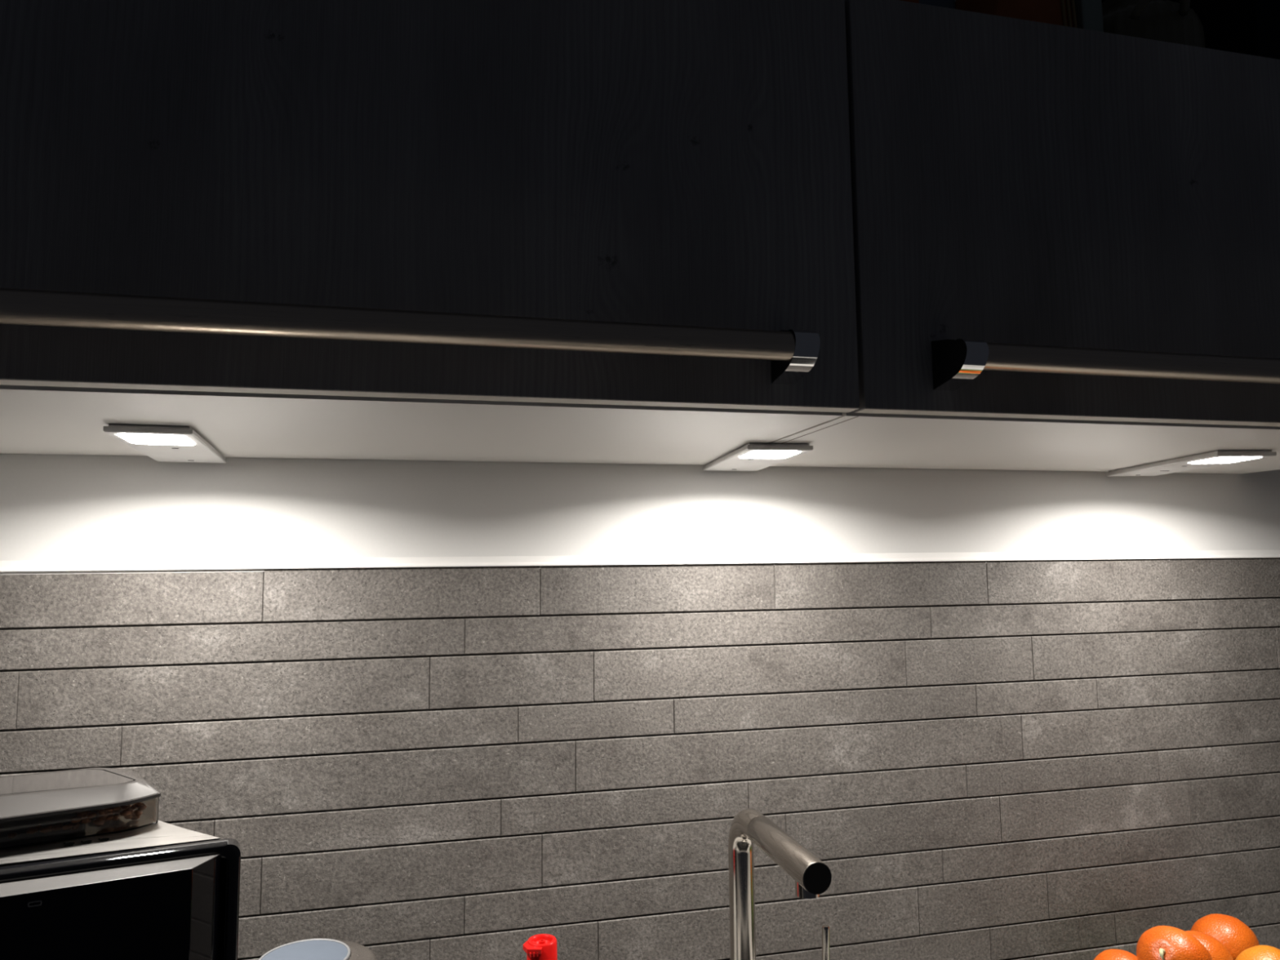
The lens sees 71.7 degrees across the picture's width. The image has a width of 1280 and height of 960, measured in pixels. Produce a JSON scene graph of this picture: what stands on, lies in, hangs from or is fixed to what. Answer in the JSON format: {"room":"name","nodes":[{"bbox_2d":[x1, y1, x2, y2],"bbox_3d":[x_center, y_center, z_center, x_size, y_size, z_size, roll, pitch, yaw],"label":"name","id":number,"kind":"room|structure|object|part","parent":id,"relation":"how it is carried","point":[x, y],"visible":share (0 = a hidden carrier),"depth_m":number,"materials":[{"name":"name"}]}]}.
{"room":"kitchen","nodes":[
{"label":"kitchen","id":0,"kind":"room"},
{"bbox_2d":[0,453,1279,959],"bbox_3d":[0.169,-0.308,1.220,3.000,2.160,0.120,1,-6,-14],"label":"wall","id":1,"kind":"structure","parent":0,"point":[1078,759],"depth_m":1.07,"materials":[{"name":"grey tile"}]},
{"bbox_2d":[0,0,859,465],"bbox_3d":[-0.301,-0.225,0.800,0.898,0.359,0.451,1,-6,-14],"label":"upper cabinet","id":2,"kind":"object","parent":1,"relation":"attached to","point":[542,231],"visible":0.99,"depth_m":0.66,"materials":[{"name":"black wood"}]},
{"bbox_2d":[102,424,226,462],"bbox_3d":[-0.451,-0.033,0.856,0.068,0.008,0.217,1,-6,-18],"label":"lamp","id":3,"kind":"object","parent":2,"relation":"attached to","point":[159,443],"visible":1,"depth_m":0.81,"materials":[{"name":"metal"}]},
{"bbox_2d":[117,433,195,445],"bbox_3d":[-0.430,-0.036,0.789,0.053,0.001,0.064,1,-6,-18],"label":"diffuser","id":4,"kind":"object","parent":3,"relation":"attached to","point":[144,439],"depth_m":0.78,"materials":[{"name":"white plastic"}]},
{"bbox_2d":[0,549,1279,571],"bbox_3d":[0.189,0.099,1.119,3.000,0.011,0.004,1,-6,-14],"label":"trim","id":5,"kind":"structure","parent":1,"relation":"attached to","point":[406,562],"depth_m":1.06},
{"bbox_2d":[768,0,1279,474],"bbox_3d":[0.537,-0.214,1.004,0.820,0.360,0.451,1,-6,-14],"label":"upper cabinet","id":6,"kind":"object","parent":1,"relation":"attached to","point":[1066,239],"visible":0.8,"depth_m":0.79,"materials":[{"name":"black wood"}]},
{"bbox_2d":[702,443,813,471],"bbox_3d":[0.129,-0.024,1.009,0.071,0.008,0.200,0,-6,-9],"label":"lamp","id":7,"kind":"object","parent":6,"relation":"attached to","point":[751,456],"visible":1,"depth_m":0.96,"materials":[{"name":"metal"}]},
{"bbox_2d":[739,450,800,458],"bbox_3d":[0.139,-0.027,0.948,0.053,0.001,0.064,0,-6,-9],"label":"diffuser","id":8,"kind":"object","parent":7,"relation":"attached to","point":[743,454],"depth_m":0.94,"materials":[{"name":"white plastic"}]},
{"bbox_2d":[919,0,955,8],"bbox_3d":[0.302,-0.487,0.965,0.064,0.184,0.062,1,-6,-14],"label":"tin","id":9,"kind":"object","parent":6,"relation":"on","point":[944,3],"visible":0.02,"depth_m":0.94,"materials":[{"name":"blue metal"}]},
{"bbox_2d":[955,0,1077,27],"bbox_3d":[0.379,-0.480,0.915,0.097,0.160,0.093,1,-6,-14],"label":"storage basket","id":10,"kind":"object","parent":6,"relation":"on","point":[1059,12],"visible":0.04,"depth_m":0.88,"materials":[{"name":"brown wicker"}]},
{"bbox_2d":[1070,0,1103,31],"bbox_3d":[0.454,-0.493,0.910,0.026,0.182,0.031,1,-6,-14],"label":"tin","id":11,"kind":"object","parent":6,"relation":"on","point":[1089,15],"visible":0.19,"depth_m":0.89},
{"bbox_2d":[1102,0,1205,48],"bbox_3d":[0.532,-0.456,0.942,0.129,0.112,0.147,1,-6,-14],"label":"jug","id":12,"kind":"object","parent":6,"relation":"on","point":[1164,20],"visible":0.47,"depth_m":0.89,"materials":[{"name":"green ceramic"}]},
{"bbox_3d":[0.520,-0.472,0.877,0.069,0.036,0.024,1,-6,-14],"label":"jug handle","id":13,"kind":"part","parent":12,"relation":"part of","materials":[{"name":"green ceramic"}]},
{"bbox_2d":[1101,0,1279,59],"bbox_3d":[0.756,-0.514,1.074,0.319,0.250,0.254,1,-6,-14],"label":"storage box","id":14,"kind":"object","parent":6,"relation":"on","point":[1248,27],"visible":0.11,"depth_m":0.93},
{"bbox_2d":[1106,449,1276,476],"bbox_3d":[0.691,-0.020,1.126,0.070,0.008,0.227,0,-6,-2],"label":"lamp","id":15,"kind":"object","parent":6,"relation":"attached to","point":[1215,458],"visible":1,"depth_m":1.08,"materials":[{"name":"metal"}]},
{"bbox_2d":[1188,456,1262,463],"bbox_3d":[0.694,-0.024,1.051,0.053,0.001,0.064,0,-6,-2],"label":"diffuser","id":16,"kind":"object","parent":15,"relation":"attached to","point":[1192,460],"depth_m":1.05,"materials":[{"name":"white plastic"}]},
{"bbox_3d":[0.269,0.690,0.760,3.000,0.038,0.619,1,-6,-14],"label":"countertop","id":17,"kind":"structure","parent":1,"relation":"attached to","visible":0},
{"bbox_2d":[0,767,240,959],"bbox_3d":[-0.475,0.452,0.670,0.303,0.436,0.344,2,-6,-25],"label":"microwave","id":18,"kind":"object","parent":17,"relation":"on","point":[90,869],"visible":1,"depth_m":0.60,"materials":[{"name":"metal"}]},
{"bbox_3d":[-0.487,0.237,0.662,0.227,0.010,0.146,2,-6,-28],"label":"hopper lid","id":19,"kind":"part","parent":18,"relation":"part of","materials":[{"name":"plastic"}]},
{"bbox_3d":[-0.407,0.436,0.536,0.275,0.359,0.038,2,-6,-26],"label":"door","id":20,"kind":"part","parent":18,"relation":"part of","materials":[{"name":"black glass"}]},
{"bbox_3d":[-0.416,0.448,0.556,0.290,0.389,0.017,2,-6,-25],"label":"frame","id":21,"kind":"part","parent":18,"relation":"part of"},
{"bbox_2d":[257,938,377,959],"bbox_3d":[-0.278,0.538,0.735,0.112,0.271,0.112,1,-6,-14],"label":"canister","id":22,"kind":"object","parent":17,"relation":"on","point":[311,948],"visible":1,"depth_m":0.76,"materials":[{"name":"white plastic"}]},
{"bbox_2d":[522,933,557,959],"bbox_3d":[-0.097,0.572,0.874,0.066,0.226,0.066,1,-6,-14],"label":"squeeze bottle","id":23,"kind":"object","parent":17,"relation":"on","point":[540,946],"visible":1,"depth_m":0.87,"materials":[{"name":"red plastic"}]},
{"bbox_2d":[728,808,831,959],"bbox_3d":[0.163,0.514,0.884,0.116,0.339,0.216,1,-6,-14],"label":"tap","id":24,"kind":"object","parent":17,"relation":"on","point":[812,877],"visible":1,"depth_m":0.94,"materials":[{"name":"metal"}]},
{"bbox_3d":[0.141,0.358,0.850,0.029,0.035,0.131,1,-6,-15],"label":"spout","id":25,"kind":"part","parent":24,"relation":"part of","materials":[{"name":"metal"}]},
{"bbox_3d":[0.167,0.555,0.954,0.072,0.156,0.060,1,-6,-14],"label":"lever","id":26,"kind":"part","parent":24,"relation":"part of","materials":[{"name":"metal"}]},
{"bbox_3d":[0.657,0.659,1.009,0.312,0.062,0.312,1,-6,-14],"label":"fruit bowl","id":27,"kind":"object","parent":17,"relation":"on","visible":0},
{"bbox_2d":[1093,949,1137,959],"bbox_3d":[0.551,0.572,1.007,0.071,0.067,0.065,-2,-6,10],"label":"orange","id":28,"kind":"object","parent":27,"relation":"in","point":[1108,954],"visible":0.94,"depth_m":1.01,"materials":[{"name":"orange food"}]},
{"bbox_2d":[1136,925,1213,959],"bbox_3d":[0.585,0.525,0.968,0.074,0.066,0.066,-4,-7,31],"label":"orange","id":29,"kind":"object","parent":27,"relation":"in","point":[1158,942],"visible":1,"depth_m":0.96,"materials":[{"name":"orange food"}]},
{"bbox_3d":[0.561,0.509,0.951,0.006,0.012,0.007,39,-27,-28],"label":"stem","id":30,"kind":"part","parent":29,"relation":"part of","materials":[{"name":"beige plant"}]},
{"bbox_2d":[1184,930,1233,959],"bbox_3d":[0.656,0.567,1.039,0.072,0.068,0.065,-1,-6,8],"label":"orange","id":31,"kind":"object","parent":27,"relation":"in","point":[1217,950],"visible":0.35,"depth_m":1.02,"materials":[{"name":"orange food"}]},
{"bbox_2d":[1190,913,1259,959],"bbox_3d":[0.739,0.589,1.118,0.075,0.074,0.073,-1,-6,0],"label":"orange","id":32,"kind":"object","parent":27,"relation":"in","point":[1232,932],"visible":0.59,"depth_m":1.10,"materials":[{"name":"orange food"}]},
{"bbox_2d":[1235,945,1279,959],"bbox_3d":[0.730,0.580,1.028,0.072,0.070,0.065,-2,-6,8],"label":"orange","id":33,"kind":"object","parent":27,"relation":"in","point":[1258,952],"visible":1,"depth_m":1.03,"materials":[{"name":"orange food"}]}
]}

